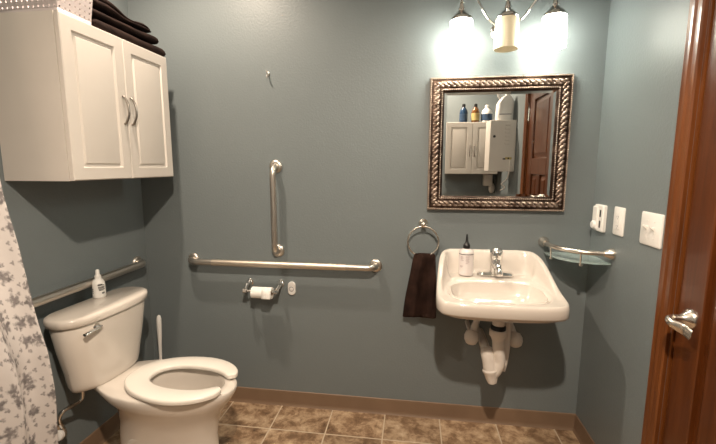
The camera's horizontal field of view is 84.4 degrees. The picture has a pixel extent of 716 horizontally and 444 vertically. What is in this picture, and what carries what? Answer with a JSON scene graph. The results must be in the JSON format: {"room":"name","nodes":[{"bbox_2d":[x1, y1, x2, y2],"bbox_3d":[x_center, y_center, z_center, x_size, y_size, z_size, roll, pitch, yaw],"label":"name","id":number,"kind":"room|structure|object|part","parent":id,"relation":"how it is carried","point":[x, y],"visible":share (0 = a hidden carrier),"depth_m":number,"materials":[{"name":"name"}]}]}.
{"room":"bathroom","nodes":[
{"label":"bathroom","id":0,"kind":"room"},
{"bbox_2d":[0,0,153,443],"bbox_3d":[-1.457,-0.062,1.091,0.100,2.800,2.400,1,8,8],"label":"wall","id":1,"kind":"structure","parent":0,"point":[65,231],"depth_m":1.85,"materials":[{"name":"paint"}]},
{"bbox_2d":[57,424,66,440],"bbox_3d":[-1.302,0.926,1.729,0.071,0.060,0.073,1,8,8],"label":"valve","id":2,"kind":"object","parent":1,"relation":"attached to","point":[61,433],"visible":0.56,"depth_m":1.71,"materials":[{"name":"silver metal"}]},
{"bbox_3d":[-1.292,0.922,1.705,0.045,0.044,0.031,1,8,8],"label":"valve handle","id":3,"kind":"part","parent":2,"relation":"part of","materials":[{"name":"white plastic"}]},
{"bbox_2d":[0,10,172,180],"bbox_3d":[-1.141,-0.493,1.747,0.328,0.598,0.623,1,8,8],"label":"upper cabinet","id":4,"kind":"object","parent":1,"relation":"attached to","point":[80,101],"visible":1,"depth_m":1.49,"materials":[{"name":"white laminate"}]},
{"bbox_2d":[0,0,92,24],"bbox_3d":[-1.179,-0.831,1.481,0.296,0.145,0.190,1,8,8],"label":"storage basket","id":5,"kind":"object","parent":4,"relation":"on","point":[85,12],"visible":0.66,"depth_m":1.42,"materials":[{"name":"plastic"}]},
{"bbox_3d":[-1.040,-0.469,1.578,0.018,0.594,0.308,1,8,8],"label":"door","id":6,"kind":"part","parent":4,"relation":"part of","materials":[{"name":"white laminate"}]},
{"bbox_3d":[-0.998,-0.483,1.704,0.032,0.124,0.010,1,8,8],"label":"handle","id":7,"kind":"part","parent":4,"relation":"part of","materials":[{"name":"silver metal"}]},
{"bbox_2d":[91,19,165,56],"bbox_3d":[-1.134,-0.828,1.803,0.261,0.049,0.469,1,8,8],"label":"folded towel","id":8,"kind":"object","parent":4,"relation":"on","point":[96,23],"visible":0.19,"depth_m":1.73,"materials":[{"name":"brown fabric"}]},
{"bbox_2d":[69,9,158,44],"bbox_3d":[-1.138,-0.871,1.772,0.251,0.038,0.428,1,8,8],"label":"folded towel","id":9,"kind":"object","parent":8,"relation":"on","point":[145,37],"visible":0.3,"depth_m":1.74,"materials":[{"name":"brown fabric"}]},
{"bbox_2d":[54,0,151,32],"bbox_3d":[-1.139,-0.927,1.763,0.236,0.066,0.376,1,8,8],"label":"folded towel","id":10,"kind":"object","parent":9,"relation":"on","point":[106,7],"visible":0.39,"depth_m":1.69,"materials":[{"name":"brown fabric"}]},
{"bbox_3d":[-0.991,-0.489,1.751,0.032,0.124,0.010,1,8,8],"label":"handle","id":11,"kind":"part","parent":4,"relation":"part of","materials":[{"name":"silver metal"}]},
{"bbox_3d":[-0.997,-0.512,1.883,0.018,0.594,0.308,1,8,8],"label":"door","id":12,"kind":"part","parent":4,"relation":"part of","materials":[{"name":"white laminate"}]},
{"bbox_2d":[32,256,145,307],"bbox_3d":[-1.281,0.293,1.787,0.075,0.072,0.987,1,8,8],"label":"grab bar","id":13,"kind":"object","parent":1,"relation":"attached to","point":[138,262],"visible":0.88,"depth_m":1.79,"materials":[{"name":"silver metal"}]},
{"bbox_2d":[79,412,119,443],"bbox_3d":[-1.401,1.183,1.256,0.016,0.089,2.393,1,8,8],"label":"baseboard","id":14,"kind":"structure","parent":1,"relation":"attached to","point":[111,426],"depth_m":2.02,"materials":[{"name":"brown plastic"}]},
{"bbox_3d":[-1.422,-0.662,0.583,0.093,0.060,1.510,1,8,8],"label":"curtain rod","id":15,"kind":"object","parent":1,"relation":"attached to","visible":0},
{"bbox_2d":[0,181,58,443],"bbox_3d":[-1.256,0.247,1.085,0.233,1.910,0.634,1,8,8],"label":"shower curtain","id":16,"kind":"object","parent":15,"relation":"hanging from","point":[28,408],"visible":1,"depth_m":1.37,"materials":[{"name":"fabric"}]},
{"bbox_2d":[103,401,579,443],"bbox_3d":[-0.208,1.300,1.109,2.424,0.100,2.400,1,8,8],"label":"floor","id":17,"kind":"structure","parent":0,"point":[239,422],"depth_m":2.11,"materials":[{"name":"tile"}]},
{"bbox_2d":[43,287,237,443],"bbox_3d":[-0.902,0.756,1.798,0.743,0.782,0.478,2,8,12],"label":"toilet","id":18,"kind":"object","parent":17,"relation":"on","point":[96,342],"visible":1,"depth_m":1.70,"materials":[{"name":"ceramic"}]},
{"bbox_3d":[-1.101,0.452,1.644,0.021,0.018,0.086,2,8,12],"label":"lever","id":19,"kind":"part","parent":18,"relation":"part of","materials":[{"name":"silver metal"}]},
{"bbox_3d":[-1.162,0.381,1.799,0.205,0.040,0.478,2,8,12],"label":"tank lid","id":20,"kind":"part","parent":18,"relation":"part of","materials":[{"name":"ceramic"}]},
{"bbox_3d":[-1.163,0.559,1.825,0.184,0.319,0.456,2,8,12],"label":"tank","id":21,"kind":"part","parent":18,"relation":"part of","materials":[{"name":"ceramic"}]},
{"bbox_2d":[92,269,105,297],"bbox_3d":[-1.216,0.287,1.851,0.055,0.132,0.055,1,8,8],"label":"spray bottle","id":22,"kind":"object","parent":18,"relation":"on","point":[98,284],"visible":1,"depth_m":1.84,"materials":[{"name":"white plastic"}]},
{"bbox_2d":[92,284,104,293],"bbox_3d":[-1.208,0.312,1.836,0.049,0.047,0.014,-4,9,-25],"label":"print","id":23,"kind":"object","parent":22,"relation":"attached to","point":[96,288],"depth_m":1.83,"materials":[{"name":"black paper"}]},
{"bbox_3d":[-0.875,0.927,1.817,0.688,0.438,0.356,2,8,12],"label":"bowl","id":24,"kind":"part","parent":18,"relation":"part of","materials":[{"name":"ceramic"}]},
{"bbox_3d":[-0.795,0.695,1.767,0.475,0.020,0.373,2,8,12],"label":"seat","id":25,"kind":"part","parent":18,"relation":"part of","materials":[{"name":"plastic"}]},
{"bbox_2d":[156,315,161,359],"bbox_3d":[-1.142,0.801,2.273,0.109,0.559,0.110,1,8,8],"label":"toilet brush","id":26,"kind":"object","parent":17,"relation":"on","point":[158,319],"visible":0.25,"depth_m":2.24,"materials":[{"name":"white plastic"}]},
{"bbox_2d":[127,0,610,413],"bbox_3d":[-0.035,-0.211,2.145,2.624,2.800,0.100,1,8,8],"label":"wall","id":27,"kind":"structure","parent":0,"point":[343,103],"depth_m":2.11,"materials":[{"name":"paint"}]},
{"bbox_2d":[242,278,284,294],"bbox_3d":[-0.531,0.359,2.197,0.224,0.060,0.093,1,8,8],"label":"toilet paper holder","id":28,"kind":"object","parent":27,"relation":"attached to","point":[280,283],"visible":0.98,"depth_m":2.19,"materials":[{"name":"silver metal"}]},
{"bbox_3d":[-0.621,0.357,2.209,0.042,0.060,0.093,1,8,8],"label":"post","id":29,"kind":"part","parent":28,"relation":"part of","materials":[{"name":"silver metal"}]},
{"bbox_2d":[250,287,273,299],"bbox_3d":[-0.525,0.388,2.165,0.112,0.062,0.064,1,8,8],"label":"toilet paper roll","id":30,"kind":"object","parent":28,"relation":"hanging from","point":[256,292],"visible":0.98,"depth_m":2.14,"materials":[{"name":"paper"}]},
{"bbox_3d":[-0.441,0.360,2.184,0.042,0.060,0.093,1,8,8],"label":"post","id":31,"kind":"part","parent":28,"relation":"part of","materials":[{"name":"silver metal"}]},
{"bbox_2d":[269,160,284,256],"bbox_3d":[-0.449,-0.066,2.137,0.072,0.537,0.072,1,8,8],"label":"grab bar","id":32,"kind":"object","parent":27,"relation":"attached to","point":[275,166],"visible":1,"depth_m":2.11,"materials":[{"name":"silver metal"}]},
{"bbox_2d":[188,253,381,271],"bbox_3d":[-0.431,0.231,2.173,1.126,0.072,0.079,1,8,8],"label":"grab bar","id":33,"kind":"object","parent":27,"relation":"attached to","point":[375,265],"visible":1,"depth_m":2.13,"materials":[{"name":"silver metal"}]},
{"bbox_2d":[288,281,295,294],"bbox_3d":[-0.372,0.373,2.217,0.043,0.077,0.016,1,8,8],"label":"button","id":34,"kind":"object","parent":27,"relation":"attached to","point":[291,285],"visible":1,"depth_m":2.21,"materials":[{"name":"white plastic"}]},
{"bbox_2d":[229,386,575,430],"bbox_3d":[-0.044,1.040,2.264,2.424,0.089,0.016,1,8,8],"label":"baseboard","id":35,"kind":"structure","parent":27,"relation":"attached to","point":[409,408],"depth_m":2.22,"materials":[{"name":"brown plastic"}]},
{"bbox_2d":[407,219,438,253],"bbox_3d":[0.338,0.083,2.051,0.165,0.193,0.062,1,8,8],"label":"towel ring","id":36,"kind":"object","parent":27,"relation":"attached to","point":[423,223],"visible":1,"depth_m":2.03,"materials":[{"name":"silver metal"}]},
{"bbox_2d":[403,253,435,318],"bbox_3d":[0.324,0.335,2.066,0.175,0.354,0.061,1,8,8],"label":"hand towel","id":37,"kind":"object","parent":36,"relation":"hanging from","point":[420,297],"visible":0.98,"depth_m":2.05,"materials":[{"name":"brown fabric"}]},
{"bbox_3d":[0.338,0.011,2.041,0.048,0.048,0.062,1,8,8],"label":"post","id":38,"kind":"part","parent":36,"relation":"part of","materials":[{"name":"silver metal"}]},
{"bbox_2d":[427,74,574,211],"bbox_3d":[0.688,-0.381,1.952,0.668,0.654,0.031,1,8,8],"label":"wall mirror","id":39,"kind":"object","parent":27,"relation":"attached to","point":[497,143],"visible":1,"depth_m":1.95,"materials":[{"name":"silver metal"}]},
{"bbox_2d":[442,90,556,196],"bbox_3d":[0.689,-0.382,1.960,0.526,0.511,0.009,1,8,8],"label":"mirror glass","id":40,"kind":"object","parent":39,"relation":"attached to","point":[496,143],"depth_m":1.95,"materials":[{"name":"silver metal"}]},
{"bbox_2d":[436,249,569,384],"bbox_3d":[0.634,0.468,1.855,0.548,0.597,0.476,1,8,8],"label":"basin","id":41,"kind":"object","parent":27,"relation":"attached to","point":[532,295],"visible":0.99,"depth_m":1.86,"materials":[{"name":"ceramic"}]},
{"bbox_2d":[458,234,473,275],"bbox_3d":[0.542,0.162,1.975,0.073,0.205,0.073,1,8,8],"label":"soap bottle","id":42,"kind":"object","parent":41,"relation":"on","point":[466,255],"visible":1,"depth_m":1.95,"materials":[{"name":"white plastic"}]},
{"bbox_3d":[0.626,0.601,1.987,0.051,0.056,0.250,1,8,8],"label":"trap arm","id":43,"kind":"part","parent":41,"relation":"part of","materials":[{"name":"white plastic"}]},
{"bbox_2d":[477,247,513,276],"bbox_3d":[0.680,0.201,1.925,0.179,0.143,0.146,1,8,8],"label":"faucet","id":44,"kind":"object","parent":41,"relation":"on","point":[496,253],"visible":1,"depth_m":1.94,"materials":[{"name":"silver metal"}]},
{"bbox_3d":[0.685,0.256,1.974,0.179,0.020,0.060,1,8,8],"label":"plate","id":45,"kind":"part","parent":44,"relation":"part of","materials":[{"name":"silver metal"}]},
{"bbox_3d":[0.679,0.225,1.927,0.060,0.071,0.144,1,8,8],"label":"spout","id":46,"kind":"part","parent":44,"relation":"part of","materials":[{"name":"silver metal"}]},
{"bbox_3d":[0.683,0.156,1.946,0.064,0.059,0.090,1,8,8],"label":"lever","id":47,"kind":"part","parent":44,"relation":"part of","materials":[{"name":"silver metal"}]},
{"bbox_2d":[449,0,566,53],"bbox_3d":[0.672,-1.000,1.790,0.505,0.438,0.182,1,8,8],"label":"vanity light","id":48,"kind":"object","parent":27,"relation":"attached to","point":[504,32],"visible":1,"depth_m":1.74,"materials":[{"name":"white glass"}]},
{"bbox_3d":[0.469,-0.849,1.801,0.105,0.135,0.105,1,8,8],"label":"lamp shade","id":49,"kind":"part","parent":48,"relation":"part of","materials":[{"name":"white glass"}]},
{"bbox_3d":[0.569,-1.059,1.794,0.220,0.323,0.086,1,8,5],"label":"arm","id":50,"kind":"part","parent":48,"relation":"part of","materials":[{"name":"silver metal"}]},
{"bbox_3d":[0.682,-0.909,1.874,0.104,0.104,0.040,1,8,8],"label":"wall plate","id":51,"kind":"part","parent":48,"relation":"part of","materials":[{"name":"silver metal"}]},
{"bbox_3d":[0.667,-0.845,1.773,0.105,0.135,0.105,1,8,8],"label":"lamp shade","id":52,"kind":"part","parent":48,"relation":"part of","materials":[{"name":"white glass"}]},
{"bbox_3d":[0.775,-1.055,1.765,0.220,0.323,0.086,2,8,11],"label":"arm","id":53,"kind":"part","parent":48,"relation":"part of","materials":[{"name":"silver metal"}]},
{"bbox_3d":[0.865,-0.841,1.746,0.105,0.135,0.105,1,8,8],"label":"lamp shade","id":54,"kind":"part","parent":48,"relation":"part of","materials":[{"name":"white glass"}]},
{"bbox_2d":[538,237,615,265],"bbox_3d":[1.017,0.141,1.863,0.248,0.096,0.260,1,8,8],"label":"corner shelf","id":55,"kind":"object","parent":27,"relation":"attached to","point":[580,256],"visible":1,"depth_m":1.82,"materials":[{"name":"silver metal"}]},
{"bbox_3d":[0.995,0.125,1.846,0.106,0.028,0.335,-6,10,-35],"label":"rail","id":56,"kind":"part","parent":55,"relation":"part of","materials":[{"name":"silver metal"}]},
{"bbox_3d":[1.034,0.171,1.880,0.214,0.006,0.225,1,8,8],"label":"glass shelf","id":57,"kind":"part","parent":55,"relation":"part of","materials":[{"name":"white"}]},
{"bbox_2d":[576,0,709,443],"bbox_3d":[1.043,-0.012,0.747,0.100,2.800,2.400,1,8,8],"label":"wall","id":58,"kind":"structure","parent":0,"point":[646,39],"depth_m":1.62,"materials":[{"name":"paint"}]},
{"bbox_2d":[573,415,594,443],"bbox_3d":[1.109,1.104,1.819,0.016,0.089,0.577,1,8,8],"label":"baseboard","id":59,"kind":"structure","parent":58,"relation":"attached to","point":[579,430],"depth_m":2.01,"materials":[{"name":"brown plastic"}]},
{"bbox_2d":[590,204,607,232],"bbox_3d":[1.128,-0.019,1.858,0.034,0.126,0.094,1,8,8],"label":"electrical outlet","id":60,"kind":"object","parent":58,"relation":"attached to","point":[598,223],"visible":1,"depth_m":1.84,"materials":[{"name":"white plastic"}]},
{"bbox_3d":[1.120,0.011,1.886,0.012,0.040,0.040,1,8,8],"label":"knob","id":61,"kind":"part","parent":60,"relation":"part of","materials":[{"name":"white plastic"}]},
{"bbox_2d":[612,206,625,236],"bbox_3d":[1.117,-0.003,1.696,0.010,0.122,0.084,1,8,8],"label":"light switch","id":62,"kind":"object","parent":58,"relation":"attached to","point":[619,212],"visible":1,"depth_m":1.68,"materials":[{"name":"white plastic"}]},
{"bbox_2d":[639,211,664,248],"bbox_3d":[1.079,0.028,1.465,0.022,0.124,0.133,1,8,8],"label":"light switch","id":63,"kind":"object","parent":58,"relation":"attached to","point":[652,224],"visible":1,"depth_m":1.45,"materials":[{"name":"white plastic"}]},
{"bbox_2d":[641,0,714,443],"bbox_3d":[1.067,0.199,1.016,0.118,2.108,0.756,1,8,8],"label":"door frame","id":64,"kind":"structure","parent":58,"relation":"attached to","point":[698,9],"depth_m":1.31,"materials":[{"name":"brown wood"}]},
{"bbox_2d":[663,0,715,443],"bbox_3d":[1.009,0.242,1.024,0.117,2.008,0.583,1,8,8],"label":"door","id":65,"kind":"structure","parent":58,"relation":"in","point":[691,404],"depth_m":1.22,"materials":[{"name":"brown wood"}]},
{"bbox_3d":[0.997,0.328,1.235,0.040,0.053,0.101,1,8,8],"label":"lever","id":66,"kind":"part","parent":65,"relation":"part of","materials":[{"name":"silver metal"}]},
{"bbox_3d":[1.061,0.461,1.161,0.026,1.115,0.138,1,8,8],"label":"panel","id":67,"kind":"part","parent":65,"relation":"part of","materials":[{"name":"brown wood"}]}
]}

